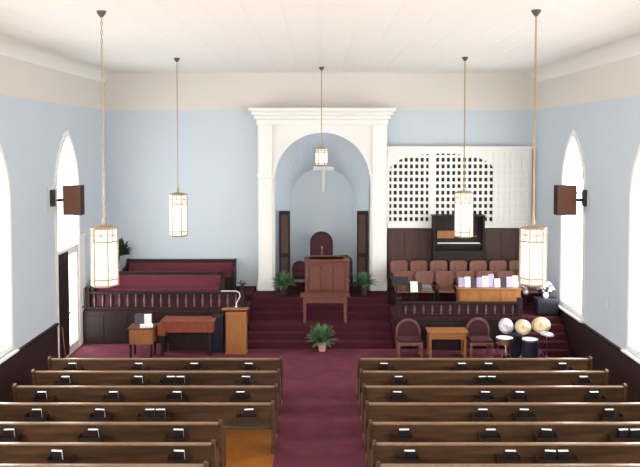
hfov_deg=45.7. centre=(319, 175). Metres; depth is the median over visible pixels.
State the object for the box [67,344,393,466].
floor
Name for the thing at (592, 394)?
hymnal
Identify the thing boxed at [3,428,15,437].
hymnal
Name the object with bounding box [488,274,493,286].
folder
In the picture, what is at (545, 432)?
hymnal
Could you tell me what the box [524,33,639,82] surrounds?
trim
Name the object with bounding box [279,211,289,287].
panel
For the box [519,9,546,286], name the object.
pendant lantern
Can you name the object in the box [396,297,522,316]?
balustrade
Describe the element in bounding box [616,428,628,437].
hymnal
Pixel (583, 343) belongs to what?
panelling
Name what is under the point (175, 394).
hymnal
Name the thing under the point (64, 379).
hymnal
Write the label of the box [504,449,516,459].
hymnal
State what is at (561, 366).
hymnal
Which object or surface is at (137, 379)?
hymnal
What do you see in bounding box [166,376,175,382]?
hymnal
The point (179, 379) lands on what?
hymnal
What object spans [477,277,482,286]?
folder
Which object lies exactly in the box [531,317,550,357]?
cymbal
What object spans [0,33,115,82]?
trim
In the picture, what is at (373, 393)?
pew
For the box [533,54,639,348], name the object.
wall
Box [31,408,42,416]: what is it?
hymnal
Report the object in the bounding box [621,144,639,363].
window
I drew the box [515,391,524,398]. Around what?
hymnal
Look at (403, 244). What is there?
panelling
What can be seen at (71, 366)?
hymnal
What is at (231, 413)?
pew
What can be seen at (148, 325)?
paper stack
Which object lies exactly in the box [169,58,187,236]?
pendant lantern
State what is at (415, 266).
chair
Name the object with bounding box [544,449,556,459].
hymnal
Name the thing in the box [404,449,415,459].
hymnal
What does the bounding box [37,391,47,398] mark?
hymnal
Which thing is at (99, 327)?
panelling
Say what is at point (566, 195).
grille
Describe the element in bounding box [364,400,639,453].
pew
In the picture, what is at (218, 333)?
grille
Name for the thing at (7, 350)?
window
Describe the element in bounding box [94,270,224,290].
pew
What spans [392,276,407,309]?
music stand
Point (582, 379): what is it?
hymnal
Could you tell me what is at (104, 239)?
pendant lantern
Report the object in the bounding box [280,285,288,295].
pot
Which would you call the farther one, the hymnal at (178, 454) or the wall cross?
the wall cross
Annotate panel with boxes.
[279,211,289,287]
[357,211,367,287]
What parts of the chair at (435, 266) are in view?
backrest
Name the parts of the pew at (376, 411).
rail, backrest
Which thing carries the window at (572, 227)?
in the wall at (601, 103)
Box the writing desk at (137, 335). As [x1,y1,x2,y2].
[127,323,157,357]
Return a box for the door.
[54,130,85,357]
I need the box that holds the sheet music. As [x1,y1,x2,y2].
[410,281,417,291]
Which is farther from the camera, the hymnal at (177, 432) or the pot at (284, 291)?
the pot at (284, 291)
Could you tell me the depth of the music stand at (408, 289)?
21.05 m
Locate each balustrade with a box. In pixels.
[84,287,244,309]
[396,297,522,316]
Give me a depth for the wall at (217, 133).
23.06 m
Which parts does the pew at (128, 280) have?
rail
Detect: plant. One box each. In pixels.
[119,238,132,259]
[238,280,246,287]
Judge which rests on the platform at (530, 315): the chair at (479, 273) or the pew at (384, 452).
the chair at (479, 273)
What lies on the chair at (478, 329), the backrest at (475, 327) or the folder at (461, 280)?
the backrest at (475, 327)
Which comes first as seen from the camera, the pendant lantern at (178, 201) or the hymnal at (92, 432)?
the hymnal at (92, 432)
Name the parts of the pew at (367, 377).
rail, backrest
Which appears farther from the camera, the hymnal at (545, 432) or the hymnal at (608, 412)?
the hymnal at (608, 412)
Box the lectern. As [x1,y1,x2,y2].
[222,307,248,353]
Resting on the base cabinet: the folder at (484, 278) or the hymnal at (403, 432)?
the folder at (484, 278)
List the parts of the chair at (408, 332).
frame, seat frame, leg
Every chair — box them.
[292,261,304,290]
[310,231,332,254]
[344,255,352,290]
[390,261,408,294]
[395,271,413,303]
[396,318,422,357]
[410,261,428,294]
[415,271,434,300]
[430,261,448,294]
[435,271,455,300]
[450,261,466,281]
[456,271,473,285]
[466,317,493,357]
[469,261,486,278]
[476,271,493,278]
[489,261,506,278]
[497,271,514,285]
[509,261,518,275]
[517,272,538,303]
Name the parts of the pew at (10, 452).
rail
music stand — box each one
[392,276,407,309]
[406,282,421,291]
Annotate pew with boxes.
[0,400,275,453]
[0,419,225,466]
[0,440,218,466]
[0,461,207,466]
[12,383,278,432]
[31,369,280,415]
[47,356,282,399]
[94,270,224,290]
[122,258,235,290]
[357,356,592,399]
[359,369,608,415]
[361,383,627,432]
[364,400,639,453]
[367,419,639,466]
[370,440,639,466]
[376,461,639,466]
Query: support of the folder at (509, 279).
on the base cabinet
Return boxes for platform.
[84,286,255,324]
[385,288,561,347]
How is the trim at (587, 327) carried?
attached to the wall at (601, 103)
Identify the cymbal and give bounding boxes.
[499,318,512,357]
[515,319,530,357]
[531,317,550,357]
[540,331,553,357]
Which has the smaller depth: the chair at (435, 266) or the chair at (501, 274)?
the chair at (501, 274)
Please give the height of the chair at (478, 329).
0.945 m
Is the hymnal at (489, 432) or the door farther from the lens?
the door
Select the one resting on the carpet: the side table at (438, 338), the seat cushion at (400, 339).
the side table at (438, 338)
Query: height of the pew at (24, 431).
0.945 m
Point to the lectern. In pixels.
(236, 317)
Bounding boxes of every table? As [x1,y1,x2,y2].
[157,316,216,355]
[300,292,349,322]
[425,327,467,357]
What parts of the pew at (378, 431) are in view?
backrest, rail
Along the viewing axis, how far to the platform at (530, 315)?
20.99 m
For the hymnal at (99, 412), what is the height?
0.208 m
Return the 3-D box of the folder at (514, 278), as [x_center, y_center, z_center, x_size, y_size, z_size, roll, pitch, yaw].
[5.351,2.914,20.829,0.154,0.309,0.087,0,3,-1]
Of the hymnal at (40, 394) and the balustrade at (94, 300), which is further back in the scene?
the balustrade at (94, 300)
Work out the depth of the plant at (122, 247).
22.63 m
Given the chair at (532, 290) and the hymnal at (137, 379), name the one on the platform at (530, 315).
the chair at (532, 290)
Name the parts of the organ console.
lid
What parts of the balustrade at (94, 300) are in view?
newel post, rail, rail, fabric panel, newel post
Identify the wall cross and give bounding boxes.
[313,166,333,191]
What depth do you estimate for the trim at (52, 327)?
17.12 m
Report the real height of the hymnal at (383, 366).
0.208 m
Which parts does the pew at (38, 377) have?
rail, backrest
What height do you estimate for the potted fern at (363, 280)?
0.708 m
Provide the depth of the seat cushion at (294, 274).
22.74 m
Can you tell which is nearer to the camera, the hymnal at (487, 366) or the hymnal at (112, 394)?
the hymnal at (112, 394)
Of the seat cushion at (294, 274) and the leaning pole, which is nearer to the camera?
the leaning pole
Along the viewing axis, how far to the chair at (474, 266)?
22.43 m
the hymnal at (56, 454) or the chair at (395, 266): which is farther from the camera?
the chair at (395, 266)
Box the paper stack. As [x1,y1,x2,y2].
[140,323,152,327]
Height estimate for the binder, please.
0.263 m
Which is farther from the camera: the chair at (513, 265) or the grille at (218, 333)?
the chair at (513, 265)
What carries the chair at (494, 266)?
on the platform at (530, 315)
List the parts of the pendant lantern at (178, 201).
chain, crown, glass, glass, glass panel, frame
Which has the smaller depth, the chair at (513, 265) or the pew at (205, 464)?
the pew at (205, 464)
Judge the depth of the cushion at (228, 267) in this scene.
22.75 m
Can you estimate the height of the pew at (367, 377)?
0.945 m
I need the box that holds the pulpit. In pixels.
[304,255,349,291]
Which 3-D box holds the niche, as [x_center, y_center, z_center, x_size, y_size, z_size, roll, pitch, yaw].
[0.070,1.139,23.477,2.830,4.875,1.490,0,3,0]
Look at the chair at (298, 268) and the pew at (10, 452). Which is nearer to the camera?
the pew at (10, 452)
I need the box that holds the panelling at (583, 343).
[558,309,639,401]
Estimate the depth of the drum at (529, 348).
18.54 m
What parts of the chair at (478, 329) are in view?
leg, frame, seat frame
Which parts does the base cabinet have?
door, door, door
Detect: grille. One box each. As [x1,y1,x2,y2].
[63,186,80,214]
[213,318,222,350]
[539,302,557,313]
[557,186,576,214]
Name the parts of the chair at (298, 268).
frame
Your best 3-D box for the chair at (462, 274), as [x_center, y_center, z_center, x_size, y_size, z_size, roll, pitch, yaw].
[4.155,3.234,21.589,0.530,0.950,0.455,0,3,0]
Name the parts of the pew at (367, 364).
backrest, rail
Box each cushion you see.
[98,286,219,290]
[118,275,220,285]
[129,263,232,272]
[292,272,304,276]
[294,263,304,271]
[397,336,421,342]
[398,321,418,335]
[467,336,492,342]
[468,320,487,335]
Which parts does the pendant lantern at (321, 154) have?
glass panel, frame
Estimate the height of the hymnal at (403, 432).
0.208 m
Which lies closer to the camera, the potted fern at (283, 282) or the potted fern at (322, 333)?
the potted fern at (322, 333)
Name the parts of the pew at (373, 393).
backrest, rail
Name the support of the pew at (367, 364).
on the floor
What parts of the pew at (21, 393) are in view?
rail, backrest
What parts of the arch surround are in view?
cornice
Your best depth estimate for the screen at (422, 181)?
22.90 m
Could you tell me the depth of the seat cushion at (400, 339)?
19.24 m
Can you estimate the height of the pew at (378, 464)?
0.945 m
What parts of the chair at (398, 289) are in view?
backrest, seat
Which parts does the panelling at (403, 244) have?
panel, panel, panel, panel, panel, panel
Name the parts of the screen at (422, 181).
post, rail, moulding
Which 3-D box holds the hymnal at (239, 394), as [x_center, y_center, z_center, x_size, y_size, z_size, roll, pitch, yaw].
[-1.494,4.153,14.266,0.170,0.208,0.103,0,3,-5]
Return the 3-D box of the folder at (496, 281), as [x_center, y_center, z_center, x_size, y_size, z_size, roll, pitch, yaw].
[4.857,2.952,20.828,0.154,0.234,0.082,0,3,-5]
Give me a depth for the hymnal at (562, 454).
11.52 m
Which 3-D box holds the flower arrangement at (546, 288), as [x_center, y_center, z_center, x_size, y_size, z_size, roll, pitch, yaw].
[6.107,3.080,20.549,0.511,0.457,0.427,0,3,0]
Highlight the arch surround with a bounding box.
[249,108,395,290]
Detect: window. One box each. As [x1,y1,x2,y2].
[0,144,18,363]
[558,130,585,322]
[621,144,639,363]
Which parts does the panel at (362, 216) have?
raised panel, raised panel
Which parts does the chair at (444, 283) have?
backrest, seat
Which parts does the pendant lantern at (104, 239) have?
chain, crown, glass, glass panel, glass, frame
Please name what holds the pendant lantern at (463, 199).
hanging from the ceiling
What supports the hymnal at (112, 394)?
in the pew at (21, 393)
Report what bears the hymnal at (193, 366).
in the pew at (54, 364)
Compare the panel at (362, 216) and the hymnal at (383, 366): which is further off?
the panel at (362, 216)
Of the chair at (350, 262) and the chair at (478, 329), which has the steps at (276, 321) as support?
the chair at (350, 262)
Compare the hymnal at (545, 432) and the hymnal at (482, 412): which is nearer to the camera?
the hymnal at (545, 432)
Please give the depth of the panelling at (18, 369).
16.79 m
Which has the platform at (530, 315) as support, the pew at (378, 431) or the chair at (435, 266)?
the chair at (435, 266)
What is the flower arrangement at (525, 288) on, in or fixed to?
on the plant stand at (525, 307)
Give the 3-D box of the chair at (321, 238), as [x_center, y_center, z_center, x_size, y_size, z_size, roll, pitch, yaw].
[0.046,2.587,23.030,0.700,1.719,0.550,0,3,0]
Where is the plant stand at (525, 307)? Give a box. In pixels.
[521,293,530,309]
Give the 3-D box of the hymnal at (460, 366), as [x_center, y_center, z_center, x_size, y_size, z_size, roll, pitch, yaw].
[2.998,4.073,16.099,0.170,0.208,0.103,0,3,-5]
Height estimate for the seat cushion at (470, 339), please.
0.070 m
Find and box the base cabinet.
[455,286,522,301]
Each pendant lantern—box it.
[90,10,118,287]
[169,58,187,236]
[315,67,327,165]
[454,57,472,237]
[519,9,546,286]
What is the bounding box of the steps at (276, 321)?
[247,282,392,348]
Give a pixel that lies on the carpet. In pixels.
(320, 422)
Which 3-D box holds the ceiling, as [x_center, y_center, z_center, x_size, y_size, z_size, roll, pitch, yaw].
[0.000,-2.636,9.944,13.600,0.200,26.700,0,3,0]
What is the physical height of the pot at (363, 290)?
0.300 m
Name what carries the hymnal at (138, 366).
in the pew at (54, 364)
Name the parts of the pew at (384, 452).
rail, backrest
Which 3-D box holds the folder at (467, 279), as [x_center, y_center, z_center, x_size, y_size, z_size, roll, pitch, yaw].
[4.040,2.924,20.813,0.154,0.289,0.086,0,3,0]
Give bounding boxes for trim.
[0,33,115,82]
[0,323,58,365]
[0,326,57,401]
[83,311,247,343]
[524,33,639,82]
[539,292,639,365]
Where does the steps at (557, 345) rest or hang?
on the floor
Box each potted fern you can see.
[271,271,297,295]
[306,323,337,351]
[350,272,377,295]
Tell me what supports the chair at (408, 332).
on the carpet
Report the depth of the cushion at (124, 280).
21.51 m
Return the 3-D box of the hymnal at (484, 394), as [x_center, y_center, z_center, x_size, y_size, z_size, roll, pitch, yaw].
[3.101,4.153,14.266,0.170,0.208,0.103,0,3,4]
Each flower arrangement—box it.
[518,282,530,293]
[537,281,554,297]
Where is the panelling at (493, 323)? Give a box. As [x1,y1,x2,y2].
[394,319,519,348]
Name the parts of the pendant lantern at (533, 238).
glass, frame, glass, glass panel, crown, chain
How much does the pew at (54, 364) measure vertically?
0.945 m
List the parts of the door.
panel, fanlight pane, glass pane, casing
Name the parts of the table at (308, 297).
leg, leg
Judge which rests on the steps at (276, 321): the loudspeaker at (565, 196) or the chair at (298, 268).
the chair at (298, 268)
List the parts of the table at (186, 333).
leg, leg, lid, leg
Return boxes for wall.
[0,54,106,348]
[105,73,533,289]
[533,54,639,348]
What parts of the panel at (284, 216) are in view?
raised panel, raised panel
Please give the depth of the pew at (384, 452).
11.64 m
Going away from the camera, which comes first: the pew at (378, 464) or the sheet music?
the pew at (378, 464)
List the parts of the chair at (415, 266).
backrest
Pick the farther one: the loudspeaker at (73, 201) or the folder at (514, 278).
the folder at (514, 278)
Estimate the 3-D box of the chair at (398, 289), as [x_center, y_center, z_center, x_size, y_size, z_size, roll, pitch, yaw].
[2.400,3.234,21.589,0.530,0.950,0.455,0,3,0]
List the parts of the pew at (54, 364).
rail, backrest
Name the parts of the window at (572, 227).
sill, pane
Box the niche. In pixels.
[275,133,369,289]
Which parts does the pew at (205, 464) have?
rail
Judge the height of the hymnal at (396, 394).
0.208 m
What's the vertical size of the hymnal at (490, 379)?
0.208 m
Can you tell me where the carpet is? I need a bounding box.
[68,344,572,466]
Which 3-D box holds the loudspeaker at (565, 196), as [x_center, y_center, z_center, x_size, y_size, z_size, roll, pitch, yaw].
[6.136,0.610,18.644,0.724,0.732,0.300,0,3,0]
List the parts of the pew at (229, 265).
rail, seat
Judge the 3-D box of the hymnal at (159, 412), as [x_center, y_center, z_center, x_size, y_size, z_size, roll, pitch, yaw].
[-2.795,4.193,13.332,0.170,0.208,0.103,0,3,0]
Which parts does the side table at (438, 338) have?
leg, leg, leg, leg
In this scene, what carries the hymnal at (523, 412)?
in the pew at (376, 411)
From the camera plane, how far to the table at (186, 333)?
19.57 m
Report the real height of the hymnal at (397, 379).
0.208 m
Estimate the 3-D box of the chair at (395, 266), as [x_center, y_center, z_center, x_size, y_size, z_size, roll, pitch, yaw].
[2.330,3.005,22.250,0.530,0.950,0.455,0,3,0]
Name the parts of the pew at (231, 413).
rail, backrest, seat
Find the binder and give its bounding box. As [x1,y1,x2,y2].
[135,313,151,323]
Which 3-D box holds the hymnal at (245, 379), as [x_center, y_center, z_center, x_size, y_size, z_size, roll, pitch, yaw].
[-1.476,4.112,15.198,0.170,0.208,0.103,0,3,5]
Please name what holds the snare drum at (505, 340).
on the carpet
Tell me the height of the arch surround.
5.460 m
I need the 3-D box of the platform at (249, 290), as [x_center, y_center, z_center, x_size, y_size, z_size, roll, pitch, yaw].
[-4.200,3.994,22.000,4.480,1.100,2.570,0,3,0]
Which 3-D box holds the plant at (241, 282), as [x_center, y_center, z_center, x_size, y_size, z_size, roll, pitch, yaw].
[-2.101,2.965,20.745,0.306,0.190,0.285,-2,3,-37]
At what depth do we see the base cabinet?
20.63 m
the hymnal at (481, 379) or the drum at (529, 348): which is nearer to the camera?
the hymnal at (481, 379)
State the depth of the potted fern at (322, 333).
19.86 m
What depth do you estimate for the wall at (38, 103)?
17.61 m
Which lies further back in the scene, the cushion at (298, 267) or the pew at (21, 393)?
the cushion at (298, 267)
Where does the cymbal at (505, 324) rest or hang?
on the carpet
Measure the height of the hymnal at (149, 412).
0.208 m
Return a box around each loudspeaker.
[57,185,84,214]
[553,185,581,214]
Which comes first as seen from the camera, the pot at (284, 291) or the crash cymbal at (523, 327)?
the crash cymbal at (523, 327)
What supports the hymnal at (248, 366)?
in the pew at (54, 364)
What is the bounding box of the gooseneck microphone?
[221,290,239,306]
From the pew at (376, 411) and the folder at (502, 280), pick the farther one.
the folder at (502, 280)
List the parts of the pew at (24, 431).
rail, backrest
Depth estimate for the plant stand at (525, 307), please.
21.19 m
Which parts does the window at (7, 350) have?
pane, sill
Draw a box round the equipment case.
[533,296,558,315]
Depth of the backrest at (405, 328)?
19.62 m
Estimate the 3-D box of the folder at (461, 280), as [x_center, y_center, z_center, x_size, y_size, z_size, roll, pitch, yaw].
[3.880,2.938,20.850,0.154,0.259,0.086,0,3,7]
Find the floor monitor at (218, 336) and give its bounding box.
[212,313,224,351]
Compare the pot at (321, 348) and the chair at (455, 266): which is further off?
the chair at (455, 266)
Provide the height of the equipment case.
0.445 m
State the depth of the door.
19.74 m
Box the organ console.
[431,214,485,289]
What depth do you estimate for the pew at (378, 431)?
12.48 m
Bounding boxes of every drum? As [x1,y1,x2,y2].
[495,335,513,357]
[503,332,523,357]
[521,337,538,357]
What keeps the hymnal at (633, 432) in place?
in the pew at (378, 431)
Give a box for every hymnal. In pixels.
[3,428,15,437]
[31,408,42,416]
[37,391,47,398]
[50,449,63,459]
[61,376,70,382]
[68,362,76,369]
[87,428,99,437]
[94,408,105,416]
[108,391,118,398]
[134,363,142,369]
[134,376,142,382]
[144,408,154,416]
[155,408,165,416]
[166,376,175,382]
[172,391,181,398]
[173,428,183,437]
[173,449,185,459]
[176,376,184,382]
[190,363,198,369]
[236,391,244,398]
[242,376,250,382]
[244,362,252,369]
[244,408,253,416]
[380,363,387,369]
[393,391,401,398]
[394,376,402,382]
[398,428,409,437]
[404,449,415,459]
[457,362,465,369]
[477,376,486,382]
[477,408,487,416]
[480,391,489,398]
[484,362,492,369]
[485,428,496,437]
[487,376,495,382]
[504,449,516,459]
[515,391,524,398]
[518,408,529,416]
[540,428,551,437]
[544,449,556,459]
[556,449,568,459]
[557,363,566,369]
[578,376,587,382]
[588,391,598,398]
[603,408,614,416]
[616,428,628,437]
[628,428,639,437]
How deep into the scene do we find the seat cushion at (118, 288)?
21.18 m
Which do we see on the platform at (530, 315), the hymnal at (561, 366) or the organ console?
the organ console
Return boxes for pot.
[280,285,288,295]
[318,342,325,351]
[359,285,367,295]
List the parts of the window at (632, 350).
sill, pane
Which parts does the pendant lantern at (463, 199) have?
glass, frame, glass, glass panel, crown, chain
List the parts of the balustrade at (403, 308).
newel post, fabric panel, rail, rail, newel post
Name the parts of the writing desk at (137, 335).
drawer, leg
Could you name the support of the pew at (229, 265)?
on the platform at (249, 290)
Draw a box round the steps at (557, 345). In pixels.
[524,324,571,356]
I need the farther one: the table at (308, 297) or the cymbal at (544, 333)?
the table at (308, 297)
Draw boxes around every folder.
[459,277,463,286]
[464,277,470,286]
[471,279,476,286]
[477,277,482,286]
[482,276,487,286]
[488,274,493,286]
[494,279,499,286]
[500,278,505,286]
[506,277,512,286]
[512,276,517,286]
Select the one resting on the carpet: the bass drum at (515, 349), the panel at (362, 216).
the bass drum at (515, 349)
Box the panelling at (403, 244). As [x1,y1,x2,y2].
[387,228,519,287]
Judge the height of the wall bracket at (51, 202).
0.588 m
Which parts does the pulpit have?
corner post, cornice, panel, corner post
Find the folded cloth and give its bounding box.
[422,284,432,290]
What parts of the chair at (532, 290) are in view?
seat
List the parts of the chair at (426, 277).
backrest, seat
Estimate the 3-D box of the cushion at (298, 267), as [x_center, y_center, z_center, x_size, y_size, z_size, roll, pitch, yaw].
[-0.620,2.833,23.211,0.360,0.331,0.070,0,2,0]
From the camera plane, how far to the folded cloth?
21.42 m
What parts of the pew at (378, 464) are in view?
rail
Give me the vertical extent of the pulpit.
1.202 m
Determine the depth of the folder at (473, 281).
20.79 m
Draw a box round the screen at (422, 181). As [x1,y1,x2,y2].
[387,146,533,227]
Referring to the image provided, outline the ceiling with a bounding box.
[0,0,639,72]
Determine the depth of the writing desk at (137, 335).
19.15 m
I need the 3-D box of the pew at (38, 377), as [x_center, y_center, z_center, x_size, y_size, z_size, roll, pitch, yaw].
[-3.290,4.357,15.458,4.972,0.945,0.650,0,3,0]
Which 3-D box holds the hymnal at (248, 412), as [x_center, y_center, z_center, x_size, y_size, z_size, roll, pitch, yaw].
[-1.246,4.193,13.332,0.170,0.208,0.103,0,3,-6]
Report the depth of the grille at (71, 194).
18.49 m
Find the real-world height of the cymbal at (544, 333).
0.878 m
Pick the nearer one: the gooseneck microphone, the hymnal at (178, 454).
the hymnal at (178, 454)
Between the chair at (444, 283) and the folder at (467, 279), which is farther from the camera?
the chair at (444, 283)
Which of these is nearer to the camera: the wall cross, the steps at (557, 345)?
the steps at (557, 345)
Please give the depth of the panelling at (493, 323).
20.16 m
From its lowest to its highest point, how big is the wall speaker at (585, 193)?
0.594 m
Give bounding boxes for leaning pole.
[62,328,65,357]
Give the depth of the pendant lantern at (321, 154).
21.28 m
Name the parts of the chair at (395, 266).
leg, backrest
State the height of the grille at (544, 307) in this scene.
0.325 m
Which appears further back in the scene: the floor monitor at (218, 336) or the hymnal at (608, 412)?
the floor monitor at (218, 336)

